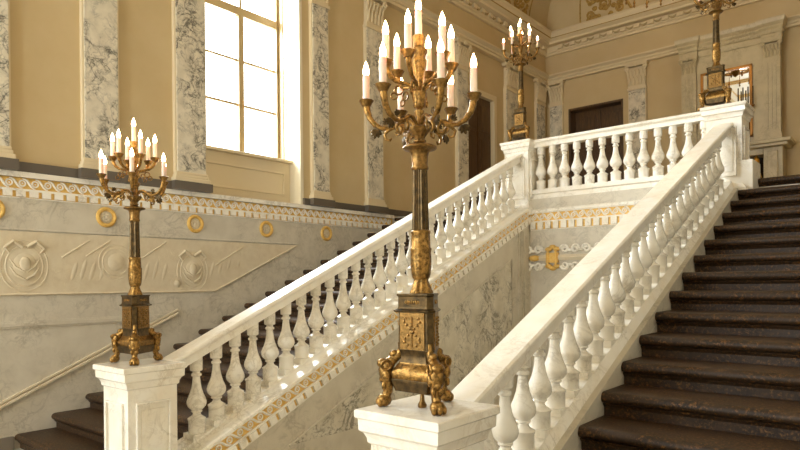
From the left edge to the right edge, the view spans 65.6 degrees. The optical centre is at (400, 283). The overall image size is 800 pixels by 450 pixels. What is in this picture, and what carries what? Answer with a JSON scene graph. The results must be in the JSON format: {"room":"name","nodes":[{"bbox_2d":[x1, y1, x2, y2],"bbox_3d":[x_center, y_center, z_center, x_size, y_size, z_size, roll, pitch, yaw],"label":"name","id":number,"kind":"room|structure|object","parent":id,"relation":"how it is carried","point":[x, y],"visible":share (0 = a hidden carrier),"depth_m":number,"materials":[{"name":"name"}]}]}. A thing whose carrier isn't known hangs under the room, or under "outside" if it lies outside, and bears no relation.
{"room":"historic interior","nodes":[
{"label":"historic interior","id":0,"kind":"room"},
{"bbox_2d":[0,0,546,448],"bbox_3d":[-2.758,-2.840,8.568,0.666,9.525,20.160,-1,0,40],"label":"wall","id":1,"kind":"structure","parent":0,"point":[44,34],"depth_m":7.67,"materials":[{"name":"paint"}]},
{"bbox_2d":[0,200,5,218],"bbox_3d":[-4.170,-0.758,6.345,0.048,0.240,0.240,-1,0,40],"label":"medallion","id":2,"kind":"object","parent":1,"relation":"attached to","point":[2,206],"visible":1,"depth_m":6.40,"materials":[{"name":"gold metal"}]},
{"bbox_2d":[0,436,13,449],"bbox_3d":[-6.400,1.689,3.678,0.040,0.140,7.330,-1,0,40],"label":"baseboard","id":3,"kind":"structure","parent":1,"relation":"attached to","point":[6,443],"depth_m":6.42,"materials":[{"name":"brown stone"}]},
{"bbox_2d":[0,0,18,170],"bbox_3d":[-4.158,-3.037,6.267,0.171,3.733,0.531,-1,0,40],"label":"pilaster","id":4,"kind":"object","parent":1,"relation":"attached to","point":[8,161],"visible":1,"depth_m":6.38,"materials":[{"name":"stone"}]},
{"bbox_2d":[0,314,169,329],"bbox_3d":[-5.843,0.459,4.356,0.032,0.080,9.100,-1,0,40],"label":"trim","id":5,"kind":"structure","parent":1,"relation":"attached to","point":[118,319],"depth_m":6.86,"materials":[{"name":"grey stone"}]},
{"bbox_2d":[0,309,177,408],"bbox_3d":[-5.468,2.210,4.774,0.040,3.714,8.200,-1,0,40],"label":"trim","id":6,"kind":"structure","parent":1,"relation":"attached to","point":[68,369],"depth_m":6.86,"materials":[{"name":"beige stone"}]},
{"bbox_2d":[78,0,126,182],"bbox_3d":[-3.430,-3.044,7.128,0.171,3.733,0.556,-1,0,40],"label":"pilaster","id":7,"kind":"object","parent":1,"relation":"attached to","point":[98,19],"visible":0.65,"depth_m":7.11,"materials":[{"name":"stone"}]},
{"bbox_2d":[96,207,116,227],"bbox_3d":[-3.424,-0.766,7.228,0.048,0.240,0.240,-1,0,40],"label":"medallion","id":8,"kind":"object","parent":1,"relation":"attached to","point":[106,217],"visible":1,"depth_m":7.21,"materials":[{"name":"gold metal"}]},
{"bbox_2d":[0,230,296,295],"bbox_3d":[-3.814,-0.209,6.760,0.082,0.678,7.000,-1,0,40],"label":"relief panel","id":9,"kind":"object","parent":1,"relation":"attached to","point":[31,263],"visible":0.98,"depth_m":7.27,"materials":[{"name":"beige stone"}]},
{"bbox_2d":[0,227,297,244],"bbox_3d":[-5.176,-0.553,5.159,0.030,0.020,11.200,-1,0,40],"label":"trim","id":10,"kind":"structure","parent":1,"relation":"attached to","point":[3,228],"depth_m":7.42,"materials":[{"name":"grey stone"}]},
{"bbox_2d":[171,0,212,192],"bbox_3d":[-2.694,-3.052,7.998,0.171,3.733,0.586,-1,0,40],"label":"pilaster","id":11,"kind":"object","parent":1,"relation":"attached to","point":[188,16],"visible":1,"depth_m":7.98,"materials":[{"name":"stone"}]},
{"bbox_2d":[187,215,203,232],"bbox_3d":[-2.679,-0.773,8.109,0.048,0.240,0.240,-1,0,40],"label":"medallion","id":12,"kind":"object","parent":1,"relation":"attached to","point":[195,224],"visible":1,"depth_m":8.10,"materials":[{"name":"gold metal"}]},
{"bbox_2d":[0,169,393,229],"bbox_3d":[-3.194,-1.041,7.497,0.065,0.279,9.463,-1,0,40],"label":"trim","id":13,"kind":"structure","parent":1,"relation":"attached to","point":[13,184],"depth_m":8.00,"materials":[{"name":"white stone"}]},
{"bbox_2d":[4,161,411,216],"bbox_3d":[-2.537,-1.237,8.264,0.060,0.105,19.360,-1,0,40],"label":"baseboard","id":14,"kind":"structure","parent":1,"relation":"attached to","point":[23,166],"depth_m":7.38,"materials":[{"name":"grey stone"}]},
{"bbox_2d":[205,0,303,203],"bbox_3d":[-2.303,-3.032,9.060,0.628,3.710,1.740,-1,0,40],"label":"window","id":15,"kind":"structure","parent":1,"relation":"in","point":[238,172],"depth_m":9.49,"materials":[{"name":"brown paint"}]},
{"bbox_2d":[259,221,272,236],"bbox_3d":[-1.941,-0.781,8.982,0.048,0.240,0.240,-1,0,40],"label":"medallion","id":16,"kind":"object","parent":1,"relation":"attached to","point":[266,228],"visible":1,"depth_m":8.96,"materials":[{"name":"gold metal"}]},
{"bbox_2d":[308,0,334,207],"bbox_3d":[-1.236,-3.066,9.723,0.171,3.733,0.482,-1,0,40],"label":"pilaster","id":17,"kind":"object","parent":1,"relation":"attached to","point":[320,195],"visible":1,"depth_m":9.70,"materials":[{"name":"stone"}]},
{"bbox_2d":[321,226,331,240],"bbox_3d":[-1.181,-0.788,9.881,0.048,0.240,0.240,-1,0,40],"label":"medallion","id":18,"kind":"object","parent":1,"relation":"attached to","point":[326,232],"visible":1,"depth_m":9.87,"materials":[{"name":"gold metal"}]},
{"bbox_2d":[363,0,388,213],"bbox_3d":[-0.426,-3.074,10.681,0.171,3.733,0.556,-1,0,40],"label":"pilaster","id":19,"kind":"object","parent":1,"relation":"attached to","point":[374,202],"visible":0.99,"depth_m":10.65,"materials":[{"name":"stone"}]},
{"bbox_2d":[454,37,472,210],"bbox_3d":[1.298,-3.092,12.719,0.171,3.733,0.531,-1,0,40],"label":"pilaster","id":20,"kind":"object","parent":1,"relation":"attached to","point":[462,54],"visible":0.69,"depth_m":12.67,"materials":[{"name":"stone"}]},
{"bbox_2d":[468,85,496,209],"bbox_3d":[1.618,-2.671,13.434,0.330,2.930,1.260,-1,0,40],"label":"door","id":21,"kind":"structure","parent":1,"relation":"in","point":[482,135],"depth_m":13.51,"materials":[{"name":"brown wood"}]},
{"bbox_2d":[501,62,518,158],"bbox_3d":[2.583,-3.104,14.239,0.171,3.733,0.715,-1,0,40],"label":"pilaster","id":22,"kind":"object","parent":1,"relation":"attached to","point":[510,90],"visible":0.45,"depth_m":14.11,"materials":[{"name":"stone"}]},
{"bbox_2d":[533,78,547,180],"bbox_3d":[3.487,-3.114,15.308,0.171,3.733,0.580,-1,0,40],"label":"pilaster","id":23,"kind":"object","parent":1,"relation":"attached to","point":[540,91],"visible":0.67,"depth_m":15.24,"materials":[{"name":"stone"}]},
{"bbox_2d":[386,0,799,82],"bbox_3d":[0.539,-5.061,5.651,8.210,0.210,19.370,-1,0,40],"label":"trim","id":24,"kind":"structure","parent":1,"relation":"attached to","point":[429,18],"depth_m":13.67,"materials":[{"name":"beige paint"}]},
{"bbox_2d":[446,0,762,57],"bbox_3d":[0.530,-5.881,5.651,8.210,0.470,19.370,-1,0,40],"label":"trim","id":25,"kind":"structure","parent":1,"relation":"attached to","point":[500,15],"depth_m":14.03,"materials":[{"name":"beige paint"}]},
{"bbox_2d":[14,402,534,449],"bbox_3d":[-1.695,1.812,3.544,9.606,0.200,13.800,-1,0,40],"label":"floor","id":26,"kind":"structure","parent":0,"point":[498,446],"depth_m":6.48,"materials":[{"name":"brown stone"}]},
{"bbox_2d":[93,358,186,449],"bbox_3d":[-1.964,1.160,4.700,0.490,1.109,0.490,-1,0,40],"label":"pedestal","id":27,"kind":"object","parent":26,"relation":"on","point":[140,401],"visible":1,"depth_m":4.56,"materials":[{"name":"stone"}]},
{"bbox_2d":[96,118,168,365],"bbox_3d":[-2.023,-0.326,4.726,0.498,1.864,0.560,-1,0,40],"label":"candelabrum","id":28,"kind":"object","parent":27,"relation":"on","point":[136,336],"visible":1,"depth_m":4.69,"materials":[{"name":"brown metal"}]},
{"bbox_2d":[99,150,103,172],"bbox_3d":[-2.187,-0.887,4.538,0.032,0.183,0.032,-1,0,40],"label":"candle","id":29,"kind":"object","parent":28,"relation":"on","point":[101,161],"depth_m":4.53,"materials":[{"name":"beige wax"}]},
{"bbox_2d":[96,173,106,177],"bbox_3d":[-2.186,-0.784,4.538,0.071,0.035,0.068,-1,0,40],"label":"candle cup","id":30,"kind":"object","parent":28,"relation":"on","point":[100,175],"depth_m":4.52,"materials":[{"name":"brown metal"}]},
{"bbox_2d":[104,156,106,178],"bbox_3d":[-2.271,-0.886,4.770,0.032,0.183,0.032,-1,0,40],"label":"candle","id":31,"kind":"object","parent":28,"relation":"on","point":[105,161],"depth_m":4.76,"materials":[{"name":"beige wax"}]},
{"bbox_2d":[107,156,116,160],"bbox_3d":[-2.178,-0.942,4.698,0.071,0.035,0.068,-1,0,40],"label":"candle cup","id":32,"kind":"object","parent":28,"relation":"on","point":[112,158],"depth_m":4.68,"materials":[{"name":"brown metal"}]},
{"bbox_2d":[110,133,114,155],"bbox_3d":[-2.179,-1.045,4.698,0.032,0.183,0.032,-1,0,40],"label":"candle","id":33,"kind":"object","parent":28,"relation":"on","point":[112,144],"depth_m":4.69,"materials":[{"name":"beige wax"}]},
{"bbox_2d":[116,129,120,152],"bbox_3d":[-2.080,-1.046,4.583,0.032,0.183,0.032,-1,0,40],"label":"candle","id":34,"kind":"object","parent":28,"relation":"on","point":[118,140],"depth_m":4.57,"materials":[{"name":"beige wax"}]},
{"bbox_2d":[114,152,123,157],"bbox_3d":[-2.079,-0.943,4.583,0.071,0.035,0.068,-1,0,40],"label":"candle cup","id":35,"kind":"object","parent":28,"relation":"on","point":[118,154],"depth_m":4.56,"materials":[{"name":"brown metal"}]},
{"bbox_2d":[125,137,129,159],"bbox_3d":[-2.129,-1.046,4.842,0.032,0.183,0.032,-1,0,40],"label":"candle","id":36,"kind":"object","parent":28,"relation":"on","point":[127,147],"depth_m":4.83,"materials":[{"name":"beige wax"}]},
{"bbox_2d":[129,148,133,171],"bbox_3d":[-1.945,-0.889,4.495,0.032,0.183,0.032,-1,0,40],"label":"candle","id":37,"kind":"object","parent":28,"relation":"on","point":[131,159],"depth_m":4.48,"materials":[{"name":"beige wax"}]},
{"bbox_2d":[127,172,136,176],"bbox_3d":[-1.944,-0.787,4.495,0.071,0.035,0.068,-1,0,40],"label":"candle cup","id":38,"kind":"object","parent":28,"relation":"on","point":[131,174],"depth_m":4.48,"materials":[{"name":"brown metal"}]},
{"bbox_2d":[131,118,135,140],"bbox_3d":[-2.031,-1.167,4.726,0.032,0.183,0.032,-1,0,40],"label":"candle","id":39,"kind":"object","parent":28,"relation":"on","point":[133,129],"depth_m":4.71,"materials":[{"name":"beige wax"}]},
{"bbox_2d":[128,257,141,285],"bbox_3d":[-2.020,-0.086,4.726,0.098,0.221,0.098,-1,0,40],"label":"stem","id":40,"kind":"object","parent":28,"relation":"on","point":[134,270],"depth_m":4.69,"materials":[{"name":"brown metal"}]},
{"bbox_2d":[138,130,142,152],"bbox_3d":[-1.931,-1.048,4.611,0.032,0.183,0.032,-1,0,40],"label":"candle","id":41,"kind":"object","parent":28,"relation":"on","point":[140,141],"depth_m":4.60,"materials":[{"name":"beige wax"}]},
{"bbox_2d":[136,153,145,158],"bbox_3d":[-1.930,-0.945,4.611,0.071,0.035,0.068,-1,0,40],"label":"candle cup","id":42,"kind":"object","parent":28,"relation":"on","point":[140,155],"depth_m":4.59,"materials":[{"name":"brown metal"}]},
{"bbox_2d":[146,139,149,159],"bbox_3d":[-1.980,-1.047,4.870,0.032,0.183,0.032,-1,0,40],"label":"candle","id":43,"kind":"object","parent":28,"relation":"on","point":[147,142],"depth_m":4.86,"materials":[{"name":"beige wax"}]},
{"bbox_2d":[144,160,151,164],"bbox_3d":[-1.979,-0.944,4.870,0.071,0.035,0.068,-1,0,40],"label":"candle cup","id":44,"kind":"object","parent":28,"relation":"on","point":[148,162],"depth_m":4.85,"materials":[{"name":"brown metal"}]},
{"bbox_2d":[153,135,156,156],"bbox_3d":[-1.881,-1.048,4.755,0.032,0.183,0.032,-1,0,40],"label":"candle","id":45,"kind":"object","parent":28,"relation":"on","point":[154,138],"depth_m":4.74,"materials":[{"name":"beige wax"}]},
{"bbox_2d":[150,157,159,161],"bbox_3d":[-1.879,-0.945,4.755,0.071,0.035,0.068,-1,0,40],"label":"candle cup","id":46,"kind":"object","parent":28,"relation":"on","point":[154,159],"depth_m":4.73,"materials":[{"name":"brown metal"}]},
{"bbox_2d":[161,153,165,175],"bbox_3d":[-1.786,-0.891,4.683,0.032,0.183,0.032,-1,0,40],"label":"candle","id":47,"kind":"object","parent":28,"relation":"on","point":[163,164],"depth_m":4.67,"materials":[{"name":"beige wax"}]},
{"bbox_2d":[159,176,168,180],"bbox_3d":[-1.785,-0.788,4.683,0.071,0.035,0.068,-1,0,40],"label":"candle cup","id":48,"kind":"object","parent":28,"relation":"on","point":[163,178],"depth_m":4.66,"materials":[{"name":"brown metal"}]},
{"bbox_2d":[14,211,469,449],"bbox_3d":[-0.970,0.267,8.095,2.629,2.874,6.426,-1,0,40],"label":"staircase","id":49,"kind":"structure","parent":26,"relation":"on","point":[78,429],"depth_m":6.75,"materials":[{"name":"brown stone"}]},
{"bbox_2d":[354,394,499,449],"bbox_3d":[0.134,1.139,2.926,0.490,1.109,0.490,-1,0,40],"label":"pedestal","id":50,"kind":"object","parent":26,"relation":"on","point":[399,425],"visible":0.96,"depth_m":2.80,"materials":[{"name":"stone"}]},
{"bbox_2d":[359,0,481,415],"bbox_3d":[0.093,-0.384,2.927,0.517,1.938,0.582,-1,0,40],"label":"candelabrum","id":51,"kind":"object","parent":50,"relation":"on","point":[423,368],"visible":1,"depth_m":2.89,"materials":[{"name":"brown metal"}]},
{"bbox_2d":[363,62,369,98],"bbox_3d":[-0.165,-0.966,2.972,0.033,0.190,0.033,-1,0,40],"label":"candle","id":52,"kind":"object","parent":51,"relation":"on","point":[366,78],"depth_m":2.96,"materials":[{"name":"beige wax"}]},
{"bbox_2d":[359,98,373,106],"bbox_3d":[-0.164,-0.859,2.972,0.074,0.036,0.070,-1,0,40],"label":"candle cup","id":53,"kind":"object","parent":51,"relation":"on","point":[365,102],"depth_m":2.95,"materials":[{"name":"brown metal"}]},
{"bbox_2d":[379,41,386,81],"bbox_3d":[-0.078,-0.967,2.731,0.033,0.190,0.033,-1,0,40],"label":"candle","id":54,"kind":"object","parent":51,"relation":"on","point":[382,59],"depth_m":2.72,"materials":[{"name":"beige wax"}]},
{"bbox_2d":[375,82,390,91],"bbox_3d":[-0.077,-0.860,2.731,0.074,0.036,0.070,-1,0,40],"label":"candle cup","id":55,"kind":"object","parent":51,"relation":"on","point":[381,86],"depth_m":2.71,"materials":[{"name":"brown metal"}]},
{"bbox_2d":[382,20,388,57],"bbox_3d":[-0.070,-1.131,2.897,0.033,0.190,0.033,-1,0,40],"label":"candle","id":56,"kind":"object","parent":51,"relation":"on","point":[385,37],"depth_m":2.88,"materials":[{"name":"beige wax"}]},
{"bbox_2d":[378,58,393,66],"bbox_3d":[-0.069,-1.024,2.897,0.074,0.036,0.070,-1,0,40],"label":"candle cup","id":57,"kind":"object","parent":51,"relation":"on","point":[389,61],"depth_m":2.88,"materials":[{"name":"brown metal"}]},
{"bbox_2d":[394,33,399,68],"bbox_3d":[-0.018,-1.132,3.046,0.033,0.190,0.033,-1,0,40],"label":"candle","id":58,"kind":"object","parent":51,"relation":"on","point":[396,41],"depth_m":3.03,"materials":[{"name":"beige wax"}]},
{"bbox_2d":[391,69,404,76],"bbox_3d":[-0.017,-1.025,3.046,0.074,0.036,0.070,-1,0,40],"label":"candle cup","id":59,"kind":"object","parent":51,"relation":"on","point":[395,72],"depth_m":3.02,"materials":[{"name":"brown metal"}]},
{"bbox_2d":[397,77,403,109],"bbox_3d":[0.000,-0.968,3.167,0.033,0.190,0.033,-1,0,40],"label":"candle","id":60,"kind":"object","parent":51,"relation":"on","point":[399,90],"depth_m":3.15,"materials":[{"name":"beige wax"}]},
{"bbox_2d":[394,109,407,117],"bbox_3d":[0.001,-0.861,3.167,0.074,0.036,0.070,-1,0,40],"label":"candle cup","id":61,"kind":"object","parent":51,"relation":"on","point":[403,112],"depth_m":3.15,"materials":[{"name":"brown metal"}]},
{"bbox_2d":[404,9,411,47],"bbox_3d":[0.033,-1.132,2.777,0.033,0.190,0.033,-1,0,40],"label":"candle","id":62,"kind":"object","parent":51,"relation":"on","point":[407,26],"depth_m":2.77,"materials":[{"name":"beige wax"}]},
{"bbox_2d":[400,48,416,57],"bbox_3d":[0.034,-1.025,2.777,0.074,0.036,0.070,-1,0,40],"label":"candle cup","id":63,"kind":"object","parent":51,"relation":"on","point":[406,52],"depth_m":2.76,"materials":[{"name":"brown metal"}]},
{"bbox_2d":[415,0,421,33],"bbox_3d":[0.084,-1.258,2.927,0.033,0.190,0.033,-1,0,40],"label":"candle","id":64,"kind":"object","parent":51,"relation":"on","point":[418,12],"depth_m":2.91,"materials":[{"name":"beige wax"}]},
{"bbox_2d":[410,229,431,278],"bbox_3d":[0.095,-0.134,2.927,0.102,0.230,0.102,-1,0,40],"label":"vase","id":65,"kind":"object","parent":51,"relation":"on","point":[420,254],"depth_m":2.89,"materials":[{"name":"brown metal"}]},
{"bbox_2d":[425,35,431,70],"bbox_3d":[0.137,-1.133,3.076,0.033,0.190,0.033,-1,0,40],"label":"candle","id":66,"kind":"object","parent":51,"relation":"on","point":[428,57],"depth_m":3.06,"materials":[{"name":"beige wax"}]},
{"bbox_2d":[424,71,434,79],"bbox_3d":[0.138,-1.026,3.076,0.074,0.036,0.070,-1,0,40],"label":"candle cup","id":67,"kind":"object","parent":51,"relation":"on","point":[428,74],"depth_m":3.05,"materials":[{"name":"brown metal"}]},
{"bbox_2d":[437,37,444,77],"bbox_3d":[0.174,-0.970,2.686,0.033,0.190,0.033,-1,0,40],"label":"candle","id":68,"kind":"object","parent":51,"relation":"on","point":[440,48],"depth_m":2.67,"materials":[{"name":"beige wax"}]},
{"bbox_2d":[433,78,448,87],"bbox_3d":[0.175,-0.863,2.686,0.074,0.036,0.070,-1,0,40],"label":"candle cup","id":69,"kind":"object","parent":51,"relation":"on","point":[439,82],"depth_m":2.67,"materials":[{"name":"brown metal"}]},
{"bbox_2d":[439,12,445,49],"bbox_3d":[0.189,-1.134,2.807,0.033,0.190,0.033,-1,0,40],"label":"candle","id":70,"kind":"object","parent":51,"relation":"on","point":[442,28],"depth_m":2.79,"materials":[{"name":"beige wax"}]},
{"bbox_2d":[434,50,450,60],"bbox_3d":[0.190,-1.027,2.807,0.074,0.036,0.070,-1,0,40],"label":"candle cup","id":71,"kind":"object","parent":51,"relation":"on","point":[446,53],"depth_m":2.79,"materials":[{"name":"brown metal"}]},
{"bbox_2d":[447,75,453,106],"bbox_3d":[0.252,-0.971,3.122,0.033,0.190,0.033,-1,0,40],"label":"candle","id":72,"kind":"object","parent":51,"relation":"on","point":[450,85],"depth_m":3.11,"materials":[{"name":"beige wax"}]},
{"bbox_2d":[444,106,457,114],"bbox_3d":[0.253,-0.864,3.122,0.074,0.036,0.070,-1,0,40],"label":"candle cup","id":73,"kind":"object","parent":51,"relation":"on","point":[449,110],"depth_m":3.10,"materials":[{"name":"brown metal"}]},
{"bbox_2d":[448,25,454,61],"bbox_3d":[0.240,-1.135,2.956,0.033,0.190,0.033,-1,0,40],"label":"candle","id":74,"kind":"object","parent":51,"relation":"on","point":[451,42],"depth_m":2.94,"materials":[{"name":"beige wax"}]},
{"bbox_2d":[445,62,458,71],"bbox_3d":[0.242,-1.028,2.956,0.074,0.036,0.070,-1,0,40],"label":"candle cup","id":75,"kind":"object","parent":51,"relation":"on","point":[450,66],"depth_m":2.94,"materials":[{"name":"brown metal"}]},
{"bbox_2d":[470,53,476,91],"bbox_3d":[0.339,-0.971,2.881,0.033,0.190,0.033,-1,0,40],"label":"candle","id":76,"kind":"object","parent":51,"relation":"on","point":[473,70],"depth_m":2.87,"materials":[{"name":"beige wax"}]},
{"bbox_2d":[466,91,481,100],"bbox_3d":[0.340,-0.864,2.881,0.074,0.036,0.070,-1,0,40],"label":"candle cup","id":77,"kind":"object","parent":51,"relation":"on","point":[472,95],"depth_m":2.86,"materials":[{"name":"brown metal"}]},
{"bbox_2d":[578,174,799,449],"bbox_3d":[3.196,0.220,4.342,2.543,2.884,6.426,-1,0,40],"label":"staircase","id":78,"kind":"structure","parent":26,"relation":"on","point":[720,368],"depth_m":4.30,"materials":[{"name":"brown stone"}]},
{"bbox_2d":[243,225,530,449],"bbox_3d":[0.019,0.305,6.987,0.304,2.779,5.710,-1,0,40],"label":"wall","id":79,"kind":"structure","parent":0,"point":[478,311],"depth_m":7.45,"materials":[{"name":"grey stone"}]},
{"bbox_2d":[162,154,527,449],"bbox_3d":[-0.050,-0.210,6.901,0.318,3.295,5.604,-1,0,40],"label":"balustrade","id":80,"kind":"object","parent":79,"relation":"on","point":[468,232],"visible":0.91,"depth_m":6.05,"materials":[{"name":"stone"}]},
{"bbox_2d":[207,210,531,449],"bbox_3d":[0.089,0.275,6.834,0.050,2.658,5.688,-1,0,40],"label":"trim","id":81,"kind":"structure","parent":79,"relation":"attached to","point":[280,407],"depth_m":6.02,"materials":[{"name":"white stone"}]},
{"bbox_2d":[508,0,656,30],"bbox_3d":[0.520,-6.729,5.633,8.246,1.293,19.416,-1,0,40],"label":"ceiling","id":82,"kind":"structure","parent":0,"point":[562,13],"depth_m":15.08,"materials":[{"name":"paint"}]},
{"bbox_2d":[505,0,532,15],"bbox_3d":[2.724,-6.692,14.145,0.655,0.979,1.675,-1,0,40],"label":"ornament","id":83,"kind":"object","parent":82,"relation":"attached to","point":[522,4],"visible":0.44,"depth_m":14.53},
{"bbox_2d":[579,0,648,22],"bbox_3d":[4.799,-6.713,14.309,1.676,0.980,0.633,-1,0,40],"label":"ornament","id":84,"kind":"object","parent":82,"relation":"attached to","point":[602,6],"visible":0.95,"depth_m":14.61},
{"bbox_2d":[530,187,652,374],"bbox_3d":[2.857,0.229,8.299,3.040,2.875,0.240,-1,0,40],"label":"wall","id":85,"kind":"structure","parent":0,"point":[542,282],"depth_m":8.65,"materials":[{"name":"grey stone"}]},
{"bbox_2d":[529,242,629,270],"bbox_3d":[2.564,-0.361,8.347,2.060,0.370,0.078,-1,0,40],"label":"wall ornament","id":86,"kind":"object","parent":85,"relation":"attached to","point":[554,257],"visible":0.53,"depth_m":8.65,"materials":[{"name":"gold metal"}]},
{"bbox_2d":[530,204,635,230],"bbox_3d":[2.756,-0.888,8.211,2.420,0.254,0.050,-1,0,40],"label":"trim","id":87,"kind":"structure","parent":85,"relation":"attached to","point":[607,215],"depth_m":8.46,"materials":[{"name":"white stone"}]},
{"bbox_2d":[532,175,664,212],"bbox_3d":[2.974,-1.181,8.201,2.712,0.333,0.320,-1,0,40],"label":"trim","id":88,"kind":"structure","parent":85,"relation":"attached to","point":[646,182],"depth_m":8.36,"materials":[{"name":"white stone"}]},
{"bbox_2d":[534,111,705,189],"bbox_3d":[2.863,-1.707,8.310,2.385,0.740,0.199,-1,0,40],"label":"balustrade","id":89,"kind":"object","parent":88,"relation":"on","point":[687,120],"visible":0.84,"depth_m":8.25,"materials":[{"name":"stone"}]},
{"bbox_2d":[395,183,799,222],"bbox_3d":[4.648,-1.111,11.079,9.606,0.250,6.785,-1,0,40],"label":"floor","id":90,"kind":"structure","parent":0,"point":[445,217],"depth_m":8.39,"materials":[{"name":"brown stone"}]},
{"bbox_2d":[500,138,538,214],"bbox_3d":[1.814,-1.522,9.199,0.490,1.088,0.490,-1,0,40],"label":"newel post","id":91,"kind":"object","parent":90,"relation":"on","point":[524,178],"visible":0.6,"depth_m":9.00,"materials":[{"name":"stone"}]},
{"bbox_2d":[501,19,539,141],"bbox_3d":[1.784,-2.996,9.212,0.497,1.860,0.559,-1,0,40],"label":"candelabrum","id":92,"kind":"object","parent":91,"relation":"on","point":[520,131],"visible":0.94,"depth_m":9.18,"materials":[{"name":"brown metal"}]},
{"bbox_2d":[518,89,523,104],"bbox_3d":[1.786,-2.756,9.212,0.098,0.221,0.098,-1,0,40],"label":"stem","id":93,"kind":"object","parent":92,"relation":"on","point":[520,91],"depth_m":9.18,"materials":[{"name":"brown metal"}]},
{"bbox_2d":[700,100,759,189],"bbox_3d":[3.934,-1.393,7.407,0.545,1.388,0.490,-1,0,40],"label":"newel post","id":94,"kind":"object","parent":90,"relation":"on","point":[742,171],"visible":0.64,"depth_m":7.22,"materials":[{"name":"stone"}]},
{"bbox_2d":[693,0,736,111],"bbox_3d":[3.818,-3.031,7.518,0.504,1.890,0.568,-1,0,40],"label":"candelabrum","id":95,"kind":"object","parent":94,"relation":"on","point":[718,93],"visible":0.94,"depth_m":7.48,"materials":[{"name":"brown metal"}]},
{"bbox_2d":[712,42,720,61],"bbox_3d":[3.821,-2.787,7.518,0.100,0.224,0.099,-1,0,40],"label":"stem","id":96,"kind":"object","parent":95,"relation":"on","point":[716,51],"depth_m":7.48,"materials":[{"name":"brown metal"}]},
{"bbox_2d":[674,14,795,177],"bbox_3d":[6.731,-3.208,12.681,2.190,3.900,0.620,-1,0,40],"label":"chimneypiece","id":97,"kind":"object","parent":90,"relation":"on","point":[758,43],"visible":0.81,"depth_m":12.37,"materials":[{"name":"grey stone"}]},
{"bbox_2d":[700,63,752,136],"bbox_3d":[6.672,-3.657,12.733,0.960,1.460,0.049,-1,0,40],"label":"wall mirror","id":98,"kind":"object","parent":97,"relation":"attached to","point":[737,77],"visible":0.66,"depth_m":12.58,"materials":[{"name":"gold glass"}]},
{"bbox_2d":[677,136,795,160],"bbox_3d":[6.736,-2.712,12.681,2.190,0.130,0.620,-1,0,40],"label":"mantel shelf","id":99,"kind":"object","parent":97,"relation":"attached to","point":[786,142],"depth_m":12.06,"materials":[{"name":"grey stone"}]},
{"bbox_2d":[738,86,754,106],"bbox_3d":[6.885,-3.344,12.393,0.295,1.130,0.198,-1,0,10],"label":"candlestick","id":100,"kind":"object","parent":97,"relation":"on","point":[753,104],"visible":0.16,"depth_m":12.35,"materials":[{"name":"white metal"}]},
{"bbox_2d":[747,86,748,102],"bbox_3d":[6.916,-3.724,12.364,0.028,0.370,0.027,-1,0,40],"label":"candle","id":101,"kind":"object","parent":100,"relation":"on","point":[748,86],"depth_m":12.35,"materials":[{"name":"white wax"}]},
{"bbox_2d":[752,86,753,103],"bbox_3d":[6.981,-3.725,12.309,0.028,0.370,0.027,-1,0,40],"label":"candle","id":102,"kind":"object","parent":100,"relation":"on","point":[752,86],"depth_m":12.30,"materials":[{"name":"wax"}]},
{"bbox_2d":[754,155,761,177],"bbox_3d":[7.072,-1.901,12.325,0.180,1.280,0.180,-1,0,40],"label":"andiron","id":103,"kind":"object","parent":90,"relation":"on","point":[757,159],"visible":0.23,"depth_m":12.29,"materials":[{"name":"gold metal"}]},
{"bbox_2d":[511,188,738,449],"bbox_3d":[2.064,0.248,5.256,0.360,2.852,5.710,-1,0,40],"label":"wall","id":104,"kind":"structure","parent":0,"point":[570,439],"depth_m":4.61,"materials":[{"name":"grey stone"}]},
{"bbox_2d":[451,122,737,449],"bbox_3d":[1.992,-0.182,5.176,0.361,3.343,5.601,-1,0,40],"label":"balustrade","id":105,"kind":"object","parent":104,"relation":"on","point":[669,220],"visible":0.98,"depth_m":4.32,"materials":[{"name":"stone"}]},
{"bbox_2d":[545,0,799,187],"bbox_3d":[6.830,-3.036,13.333,9.156,9.325,0.500,-1,0,40],"label":"wall","id":106,"kind":"structure","parent":0,"point":[663,78],"depth_m":13.82,"materials":[{"name":"paint"}]},
{"bbox_2d":[548,80,565,186],"bbox_3d":[3.857,-3.108,15.407,0.482,3.752,0.171,-1,0,40],"label":"pilaster","id":107,"kind":"object","parent":106,"relation":"attached to","point":[556,105],"visible":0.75,"depth_m":15.38,"materials":[{"name":"stone"}]},
{"bbox_2d":[568,99,623,185],"bbox_3d":[4.764,-2.758,14.964,1.350,3.040,0.340,-1,0,40],"label":"door","id":108,"kind":"structure","parent":106,"relation":"in","point":[610,113],"depth_m":15.09,"materials":[{"name":"brown wood"}]},
{"bbox_2d":[624,60,648,178],"bbox_3d":[5.377,-3.123,14.122,0.543,3.752,0.171,-1,0,40],"label":"pilaster","id":109,"kind":"object","parent":106,"relation":"attached to","point":[636,72],"visible":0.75,"depth_m":14.12,"materials":[{"name":"stone"}]},
{"bbox_3d":[0.514,-7.271,5.633,5.390,0.078,16.560,-1,0,40],"label":"field","id":110,"kind":"object","parent":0,"visible":0},
{"bbox_2d":[625,0,673,7],"bbox_3d":[4.324,-6.149,10.698,0.960,2.450,0.960,-1,0,40],"label":"chandelier","id":111,"kind":"object","parent":110,"relation":"hanging from","point":[660,1],"visible":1,"depth_m":11.10,"materials":[{"name":"brown metal"}]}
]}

